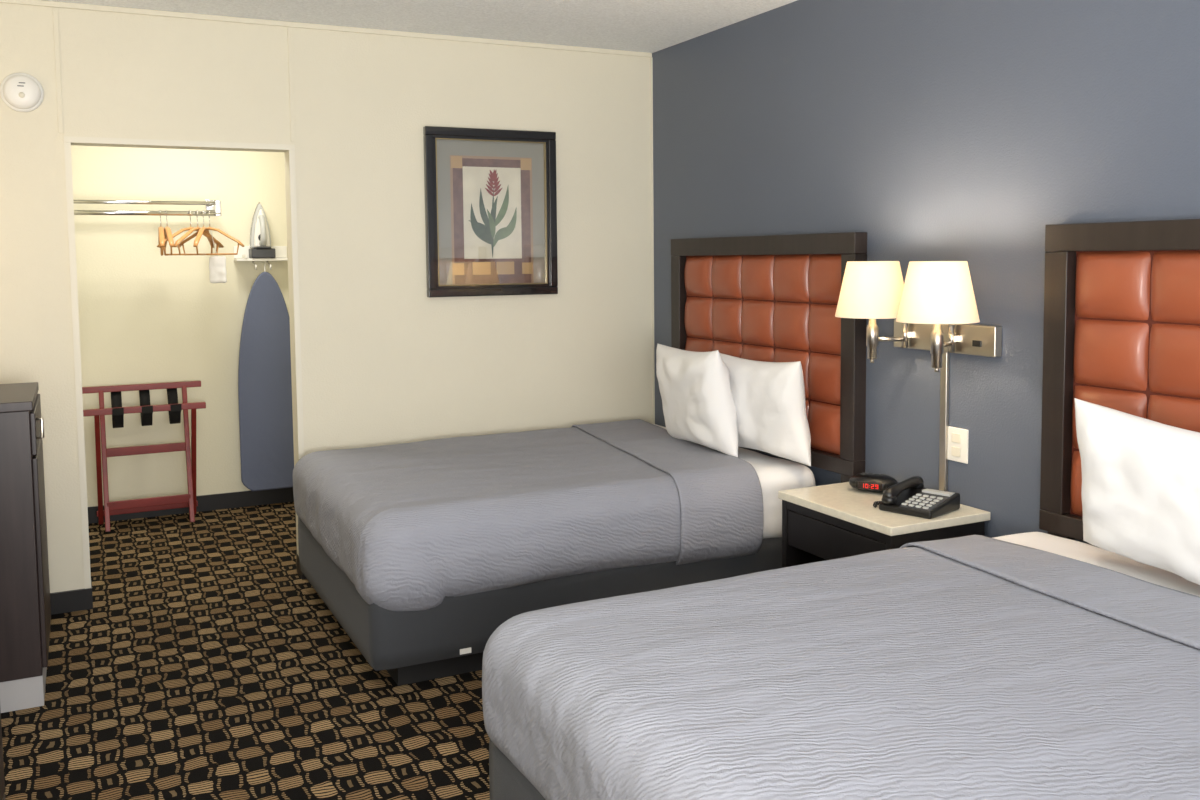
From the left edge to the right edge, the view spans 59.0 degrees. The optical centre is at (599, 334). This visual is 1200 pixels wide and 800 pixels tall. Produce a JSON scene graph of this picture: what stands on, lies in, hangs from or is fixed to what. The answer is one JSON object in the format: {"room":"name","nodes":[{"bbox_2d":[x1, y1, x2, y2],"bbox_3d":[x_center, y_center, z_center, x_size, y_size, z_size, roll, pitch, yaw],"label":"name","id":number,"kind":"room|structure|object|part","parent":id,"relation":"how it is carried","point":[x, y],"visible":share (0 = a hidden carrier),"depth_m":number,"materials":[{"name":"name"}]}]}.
{"room":"hotel room","nodes":[
{"label":"hotel room","id":0,"kind":"room"},
{"bbox_2d":[71,145,288,506],"bbox_3d":[-2.330,-0.216,5.973,1.800,2.440,0.100,-3,5,-26],"label":"wall","id":1,"kind":"structure","parent":0,"point":[146,316],"depth_m":5.89,"materials":[{"name":"beige paint"}]},
{"bbox_2d":[73,200,221,215],"bbox_3d":[-2.553,-0.672,5.567,1.060,0.105,0.373,-3,5,-26],"label":"rail","id":2,"kind":"object","parent":1,"relation":"attached to","point":[214,206],"visible":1,"depth_m":5.48,"materials":[{"name":"silver metal"}]},
{"bbox_3d":[-2.486,-0.676,5.406,1.040,0.020,0.020,-3,5,-26],"label":"rail","id":3,"kind":"part","parent":2,"relation":"part of","materials":[{"name":"silver metal"}]},
{"bbox_3d":[-2.485,-0.622,5.410,1.040,0.026,0.026,-3,5,-26],"label":"hanging rail","id":4,"kind":"part","parent":2,"relation":"part of","materials":[{"name":"silver metal"}]},
{"bbox_2d":[158,210,164,255],"bbox_3d":[-2.282,-0.531,5.516,0.028,0.238,0.427,-2,5,-23],"label":"wooden hanger","id":5,"kind":"object","parent":2,"relation":"hanging from","point":[161,239],"visible":0.98,"depth_m":5.41,"materials":[{"name":"brown wood"}]},
{"bbox_2d":[164,210,173,255],"bbox_3d":[-2.255,-0.533,5.530,0.028,0.238,0.427,-3,5,-27],"label":"wooden hanger","id":6,"kind":"object","parent":2,"relation":"hanging from","point":[167,231],"visible":0.83,"depth_m":5.44,"materials":[{"name":"brown wood"}]},
{"bbox_2d":[157,210,223,254],"bbox_3d":[-2.152,-0.537,5.580,0.032,0.238,0.427,2,5,28],"label":"wooden hanger","id":7,"kind":"object","parent":2,"relation":"hanging from","point":[190,227],"visible":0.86,"depth_m":5.56,"materials":[{"name":"brown wood"}]},
{"bbox_2d":[174,210,220,254],"bbox_3d":[-2.121,-0.539,5.596,0.028,0.238,0.427,0,4,12],"label":"wooden hanger","id":8,"kind":"object","parent":2,"relation":"hanging from","point":[190,231],"visible":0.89,"depth_m":5.50,"materials":[{"name":"brown wood"}]},
{"bbox_2d":[193,210,214,254],"bbox_3d":[-2.094,-0.540,5.609,0.028,0.238,0.427,-1,4,-8],"label":"wooden hanger","id":9,"kind":"object","parent":2,"relation":"hanging from","point":[201,230],"visible":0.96,"depth_m":5.53,"materials":[{"name":"brown wood"}]},
{"bbox_2d":[177,210,243,282],"bbox_3d":[-2.058,-0.468,5.658,0.407,0.389,0.093,1,4,16],"label":"wooden hanger","id":10,"kind":"object","parent":2,"relation":"hanging from","point":[217,264],"visible":0.97,"depth_m":5.68,"materials":[{"name":"brown wood"}]},
{"bbox_2d":[233,246,287,269],"bbox_3d":[-1.918,-0.437,6.027,0.295,0.135,0.140,-3,5,-26],"label":"caddy","id":11,"kind":"object","parent":1,"relation":"attached to","point":[276,253],"visible":0.96,"depth_m":6.00,"materials":[{"name":"white plastic"}]},
{"bbox_2d":[233,246,287,260],"bbox_3d":[-1.918,-0.462,6.025,0.295,0.085,0.140,-3,5,-26],"label":"shelf","id":12,"kind":"object","parent":11,"relation":"attached to","point":[276,253],"depth_m":5.99,"materials":[{"name":"white plastic"}]},
{"bbox_2d":[250,202,271,248],"bbox_3d":[-1.910,-0.620,5.987,0.120,0.265,0.136,-3,5,-26],"label":"iron","id":13,"kind":"object","parent":11,"relation":"on","point":[260,237],"visible":0.96,"depth_m":5.98,"materials":[{"name":"silver metal"}]},
{"bbox_3d":[-1.915,-0.603,6.000,0.084,0.215,0.035,-3,5,-26],"label":"tank","id":14,"kind":"part","parent":13,"relation":"part of","materials":[{"name":"white plastic"}]},
{"bbox_3d":[-1.897,-0.587,5.964,0.036,0.184,0.079,-3,5,-26],"label":"handle","id":15,"kind":"part","parent":13,"relation":"part of","materials":[{"name":"grey"}]},
{"bbox_2d":[249,248,275,257],"bbox_3d":[-1.916,-0.462,6.015,0.130,0.054,0.120,-3,5,-26],"label":"holder","id":16,"kind":"object","parent":11,"relation":"on","point":[255,252],"depth_m":5.96,"materials":[{"name":"grey plastic"}]},
{"bbox_2d":[238,263,293,490],"bbox_3d":[-1.900,0.241,6.072,0.336,1.296,0.068,-3,5,-26],"label":"ironing board","id":17,"kind":"object","parent":11,"relation":"hanging from","point":[264,367],"visible":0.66,"depth_m":6.04,"materials":[{"name":"blue fabric"}]},
{"bbox_2d":[1,502,489,799],"bbox_3d":[-0.282,1.241,2.849,3.600,0.050,7.680,-3,5,-26],"label":"floor","id":18,"kind":"structure","parent":0,"point":[202,665],"depth_m":3.46,"materials":[{"name":"carpet"}]},
{"bbox_2d":[0,708,4,799],"bbox_3d":[-1.202,0.938,1.496,0.584,0.770,1.510,-3,5,-26],"label":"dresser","id":19,"kind":"object","parent":18,"relation":"on","point":[2,784],"visible":1,"depth_m":2.22,"materials":[{"name":"brown wood"}]},
{"bbox_2d":[0,382,50,712],"bbox_3d":[-2.168,0.694,3.500,0.637,0.985,0.600,-3,5,-26],"label":"dresser","id":20,"kind":"object","parent":18,"relation":"on","point":[25,606],"visible":1,"depth_m":3.35,"materials":[{"name":"brown wood"}]},
{"bbox_3d":[-1.913,0.298,3.599,0.015,0.135,0.550,-3,5,-26],"label":"drawer panel","id":21,"kind":"part","parent":20,"relation":"part of","materials":[{"name":"brown wood"}]},
{"bbox_3d":[-1.790,0.299,3.391,0.022,0.070,0.010,-3,5,-26],"label":"drawer pull","id":22,"kind":"part","parent":20,"relation":"part of","materials":[{"name":"silver metal"}]},
{"bbox_3d":[-1.908,0.714,3.630,0.015,0.680,0.550,-3,5,-26],"label":"door panel","id":23,"kind":"part","parent":20,"relation":"part of","materials":[{"name":"brown wood"}]},
{"bbox_2d":[82,381,205,531],"bbox_3d":[-2.439,0.646,5.697,0.600,0.749,0.270,-3,5,-26],"label":"luggage rack","id":24,"kind":"object","parent":18,"relation":"on","point":[117,411],"visible":0.95,"depth_m":5.67,"materials":[{"name":"brown wood"}]},
{"bbox_3d":[-2.647,0.711,5.605,0.024,0.637,0.258,-3,5,-26],"label":"leg","id":25,"kind":"part","parent":24,"relation":"part of","materials":[{"name":"brown wood"}]},
{"bbox_3d":[-2.618,0.663,5.605,0.024,0.730,0.219,-3,5,-26],"label":"leg","id":26,"kind":"part","parent":24,"relation":"part of","materials":[{"name":"brown wood"}]},
{"bbox_3d":[-2.483,0.283,5.752,0.600,0.032,0.032,-3,5,-26],"label":"rail","id":27,"kind":"part","parent":24,"relation":"part of","materials":[{"name":"brown wood"}]},
{"bbox_3d":[-2.391,0.391,5.576,0.600,0.032,0.032,-3,5,-26],"label":"rail","id":28,"kind":"part","parent":24,"relation":"part of","materials":[{"name":"brown wood"}]},
{"bbox_3d":[-2.438,0.617,5.703,0.410,0.045,0.016,-3,5,-26],"label":"cross rail","id":29,"kind":"part","parent":24,"relation":"part of","materials":[{"name":"brown wood"}]},
{"bbox_3d":[-2.474,0.951,5.808,0.510,0.030,0.016,-3,5,-26],"label":"foot rail","id":30,"kind":"part","parent":24,"relation":"part of","materials":[{"name":"brown wood"}]},
{"bbox_3d":[-2.399,0.892,5.651,0.410,0.045,0.016,-3,5,-26],"label":"foot rail","id":31,"kind":"part","parent":24,"relation":"part of","materials":[{"name":"brown wood"}]},
{"bbox_3d":[-2.247,0.646,5.787,0.024,0.730,0.219,-3,5,-26],"label":"leg","id":32,"kind":"part","parent":24,"relation":"part of","materials":[{"name":"brown wood"}]},
{"bbox_3d":[-2.226,0.692,5.812,0.024,0.637,0.258,-3,5,-26],"label":"leg","id":33,"kind":"part","parent":24,"relation":"part of","materials":[{"name":"brown wood"}]},
{"bbox_2d":[293,419,815,685],"bbox_3d":[-0.225,0.790,4.359,1.828,0.627,1.422,-3,5,-26],"label":"bed","id":34,"kind":"object","parent":18,"relation":"on","point":[420,551],"visible":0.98,"depth_m":3.77,"materials":[{"name":"grey fabric"}]},
{"bbox_2d":[656,343,737,456],"bbox_3d":[0.401,0.264,4.455,0.208,0.450,0.612,-2,4,-20],"label":"pillow","id":35,"kind":"object","parent":34,"relation":"on","point":[699,407],"visible":0.99,"depth_m":4.27,"materials":[{"name":"white fabric"}]},
{"bbox_2d":[720,353,810,465],"bbox_3d":[0.655,0.287,4.276,0.191,0.413,0.565,-3,5,-30],"label":"pillow","id":36,"kind":"object","parent":34,"relation":"on","point":[768,397],"visible":0.79,"depth_m":4.10,"materials":[{"name":"white fabric"}]},
{"bbox_2d":[482,532,1199,799],"bbox_3d":[0.822,0.937,2.230,1.841,0.625,1.466,-3,5,-26],"label":"bed","id":37,"kind":"object","parent":18,"relation":"on","point":[1029,665],"visible":1,"depth_m":2.05,"materials":[{"name":"grey fabric"}]},
{"bbox_2d":[1074,398,1199,584],"bbox_3d":[1.425,0.410,2.551,0.227,0.452,0.691,-2,5,-23],"label":"pillow","id":38,"kind":"object","parent":37,"relation":"on","point":[1140,492],"visible":1,"depth_m":2.58,"materials":[{"name":"white fabric"}]},
{"bbox_2d":[778,482,990,567],"bbox_3d":[0.960,0.856,3.654,0.420,0.575,0.590,-3,5,-26],"label":"nightstand","id":39,"kind":"object","parent":18,"relation":"on","point":[838,520],"visible":0.39,"depth_m":3.54,"materials":[{"name":"beige laminate"}]},
{"bbox_3d":[0.792,0.703,3.561,0.018,0.126,0.514,-3,5,-26],"label":"drawer","id":40,"kind":"part","parent":39,"relation":"part of","materials":[{"name":"black wood"}]},
{"bbox_2d":[849,473,897,492],"bbox_3d":[0.973,0.527,3.776,0.170,0.064,0.114,1,5,26],"label":"alarm clock","id":41,"kind":"object","parent":39,"relation":"on","point":[867,482],"visible":0.94,"depth_m":3.74,"materials":[{"name":"black plastic"}]},
{"bbox_2d":[873,476,959,518],"bbox_3d":[1.042,0.532,3.518,0.227,0.090,0.232,-5,6,-44],"label":"desk telephone","id":42,"kind":"object","parent":39,"relation":"on","point":[909,496],"visible":1,"depth_m":3.47,"materials":[{"name":"black plastic"}]},
{"bbox_3d":[0.971,0.564,3.574,0.160,0.016,0.041,-3,5,-34],"label":"coiled cord","id":43,"kind":"part","parent":42,"relation":"part of","materials":[{"name":"black plastic"}]},
{"bbox_3d":[1.059,0.557,3.462,0.130,0.048,0.107,-5,6,-44],"label":"keypad plate","id":44,"kind":"part","parent":42,"relation":"part of","materials":[{"name":"grey plastic"}]},
{"bbox_2d":[0,3,652,592],"bbox_3d":[-1.317,-0.134,4.713,3.500,2.440,0.100,-3,5,-26],"label":"wall","id":45,"kind":"structure","parent":0,"point":[384,361],"depth_m":4.77,"materials":[{"name":"beige paint"}]},
{"bbox_2d":[0,73,43,111],"bbox_3d":[-2.244,-0.943,4.118,0.152,0.152,0.047,-3,5,-26],"label":"smoke detector","id":46,"kind":"object","parent":45,"relation":"attached to","point":[21,92],"visible":1,"depth_m":4.11,"materials":[{"name":"white plastic"}]},
{"bbox_2d":[53,8,294,141],"bbox_3d":[-1.736,-1.060,4.383,0.915,0.485,0.006,-3,5,-26],"label":"trim","id":47,"kind":"structure","parent":45,"relation":"attached to","point":[55,10],"depth_m":4.20,"materials":[{"name":"beige paint"}]},
{"bbox_2d":[50,487,306,614],"bbox_3d":[-1.629,0.993,5.454,3.500,0.090,1.595,-3,5,-26],"label":"baseboard","id":48,"kind":"structure","parent":45,"relation":"attached to","point":[220,501],"depth_m":5.96,"materials":[{"name":"black plastic"}]},
{"bbox_2d":[64,136,303,588],"bbox_3d":[-1.742,0.104,4.521,0.894,1.831,0.118,-3,5,-26],"label":"trim","id":49,"kind":"structure","parent":45,"relation":"attached to","point":[288,149],"depth_m":4.44,"materials":[{"name":"beige paint"}]},
{"bbox_2d":[0,0,650,56],"bbox_3d":[-1.310,-1.336,4.573,3.490,0.022,0.010,-3,5,-26],"label":"trim","id":50,"kind":"structure","parent":45,"relation":"attached to","point":[23,2],"depth_m":4.59,"materials":[{"name":"beige paint"}]},
{"bbox_2d":[423,126,557,296],"bbox_3d":[-0.507,-0.575,5.008,0.650,0.780,0.035,-3,5,-26],"label":"framed botanical print","id":51,"kind":"object","parent":45,"relation":"attached to","point":[491,194],"visible":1,"depth_m":5.01,"materials":[{"name":"black paint"}]},
{"bbox_3d":[-0.508,-0.539,5.020,0.410,0.603,0.001,-3,5,-26],"label":"tan panel","id":52,"kind":"part","parent":51,"relation":"part of","materials":[{"name":"beige paper"}]},
{"bbox_3d":[-0.508,-0.535,5.020,0.386,0.586,0.001,-3,5,-26],"label":"brown panel","id":53,"kind":"part","parent":51,"relation":"part of","materials":[{"name":"brown paper"}]},
{"bbox_3d":[-0.507,-0.533,5.018,0.019,0.335,0.001,-3,5,-26],"label":"stem","id":54,"kind":"part","parent":51,"relation":"part of","materials":[{"name":"green paper"}]},
{"bbox_3d":[-0.507,-0.575,5.016,0.290,0.430,0.001,-3,5,-26],"label":"ivory panel","id":55,"kind":"part","parent":51,"relation":"part of","materials":[{"name":"paper"}]},
{"bbox_2d":[650,57,654,423],"bbox_3d":[0.271,-0.235,5.432,0.010,2.332,0.006,-3,5,-26],"label":"trim","id":56,"kind":"structure","parent":45,"relation":"attached to","point":[651,58],"depth_m":5.41,"materials":[{"name":"beige paint"}]},
{"bbox_2d":[45,0,796,52],"bbox_3d":[-0.308,-1.257,2.665,3.600,0.080,7.680,-3,5,-26],"label":"ceiling","id":57,"kind":"structure","parent":0,"point":[649,26],"depth_m":4.47,"materials":[{"name":"white paint"}]},
{"bbox_2d":[652,0,1199,546],"bbox_3d":[1.624,-0.025,2.821,0.100,2.440,6.100,-3,5,-26],"label":"wall","id":58,"kind":"structure","parent":0,"point":[933,130],"depth_m":3.58,"materials":[{"name":"blue paint"}]},
{"bbox_2d":[671,232,866,482],"bbox_3d":[0.677,0.326,4.601,0.060,1.500,1.360,-3,5,-26],"label":"headboard","id":59,"kind":"object","parent":58,"relation":"attached to","point":[771,298],"visible":0.72,"depth_m":4.30,"materials":[{"name":"orange leather"}]},
{"bbox_3d":[0.668,0.046,4.578,0.046,0.780,1.200,-3,5,-26],"label":"tufted panel","id":60,"kind":"part","parent":59,"relation":"part of","materials":[{"name":"leather"}]},
{"bbox_2d":[835,261,1001,490],"bbox_3d":[1.038,0.156,3.487,0.380,0.794,0.572,-3,5,-26],"label":"wall lamp","id":61,"kind":"object","parent":58,"relation":"attached to","point":[935,307],"visible":0.98,"depth_m":3.48,"materials":[{"name":"beige fabric"}]},
{"bbox_3d":[0.923,-0.155,3.589,0.249,0.187,0.249,-3,5,-26],"label":"lampshade","id":62,"kind":"part","parent":61,"relation":"part of","materials":[{"name":"fabric"}]},
{"bbox_3d":[0.924,-0.016,3.599,0.040,0.198,0.040,-3,5,-26],"label":"stem","id":63,"kind":"part","parent":61,"relation":"part of","materials":[{"name":"silver metal"}]},
{"bbox_3d":[1.010,0.015,3.728,0.121,0.016,0.016,0,4,4],"label":"arm","id":64,"kind":"part","parent":61,"relation":"part of","materials":[{"name":"silver metal"}]},
{"bbox_3d":[1.071,0.000,3.723,0.022,0.090,0.022,-3,5,-26],"label":"pivot post","id":65,"kind":"part","parent":61,"relation":"part of","materials":[{"name":"silver metal"}]},
{"bbox_3d":[1.049,0.005,3.302,0.040,0.198,0.040,-3,5,-26],"label":"stem","id":66,"kind":"part","parent":61,"relation":"part of","materials":[{"name":"silver metal"}]},
{"bbox_3d":[1.048,-0.134,3.292,0.249,0.187,0.249,-3,5,-26],"label":"lampshade","id":67,"kind":"part","parent":61,"relation":"part of","materials":[{"name":"fabric"}]},
{"bbox_3d":[1.178,0.299,3.629,0.016,0.485,0.030,-3,5,-26],"label":"cord","id":68,"kind":"part","parent":61,"relation":"part of","materials":[{"name":"silver metal"}]},
{"bbox_3d":[1.132,0.032,3.482,0.016,0.016,0.116,3,5,38],"label":"arm","id":69,"kind":"part","parent":61,"relation":"part of","materials":[{"name":"silver metal"}]},
{"bbox_3d":[1.168,0.013,3.526,0.022,0.090,0.022,-3,5,-26],"label":"pivot post","id":70,"kind":"part","parent":61,"relation":"part of","materials":[{"name":"silver metal"}]},
{"bbox_2d":[972,340,981,346],"bbox_3d":[1.225,0.029,3.446,0.006,0.020,0.035,-3,5,-26],"label":"rocker switch","id":71,"kind":"object","parent":61,"relation":"attached to","point":[975,343],"depth_m":3.44,"materials":[{"name":"black plastic"}]},
{"bbox_2d":[947,426,968,463],"bbox_3d":[1.206,0.372,3.586,0.009,0.115,0.100,-3,5,-26],"label":"wall outlet","id":72,"kind":"object","parent":58,"relation":"attached to","point":[958,438],"visible":1,"depth_m":3.58,"materials":[{"name":"white plastic"}]},
{"bbox_2d":[1039,219,1199,541],"bbox_3d":[1.663,0.462,2.606,0.061,1.500,1.380,-3,5,-26],"label":"headboard","id":73,"kind":"object","parent":58,"relation":"attached to","point":[1121,330],"visible":0.72,"depth_m":2.97,"materials":[{"name":"orange leather"}]},
{"bbox_3d":[1.653,0.183,2.582,0.047,0.780,1.220,-3,5,-26],"label":"tufted panel","id":74,"kind":"part","parent":73,"relation":"part of","materials":[{"name":"leather"}]}
]}

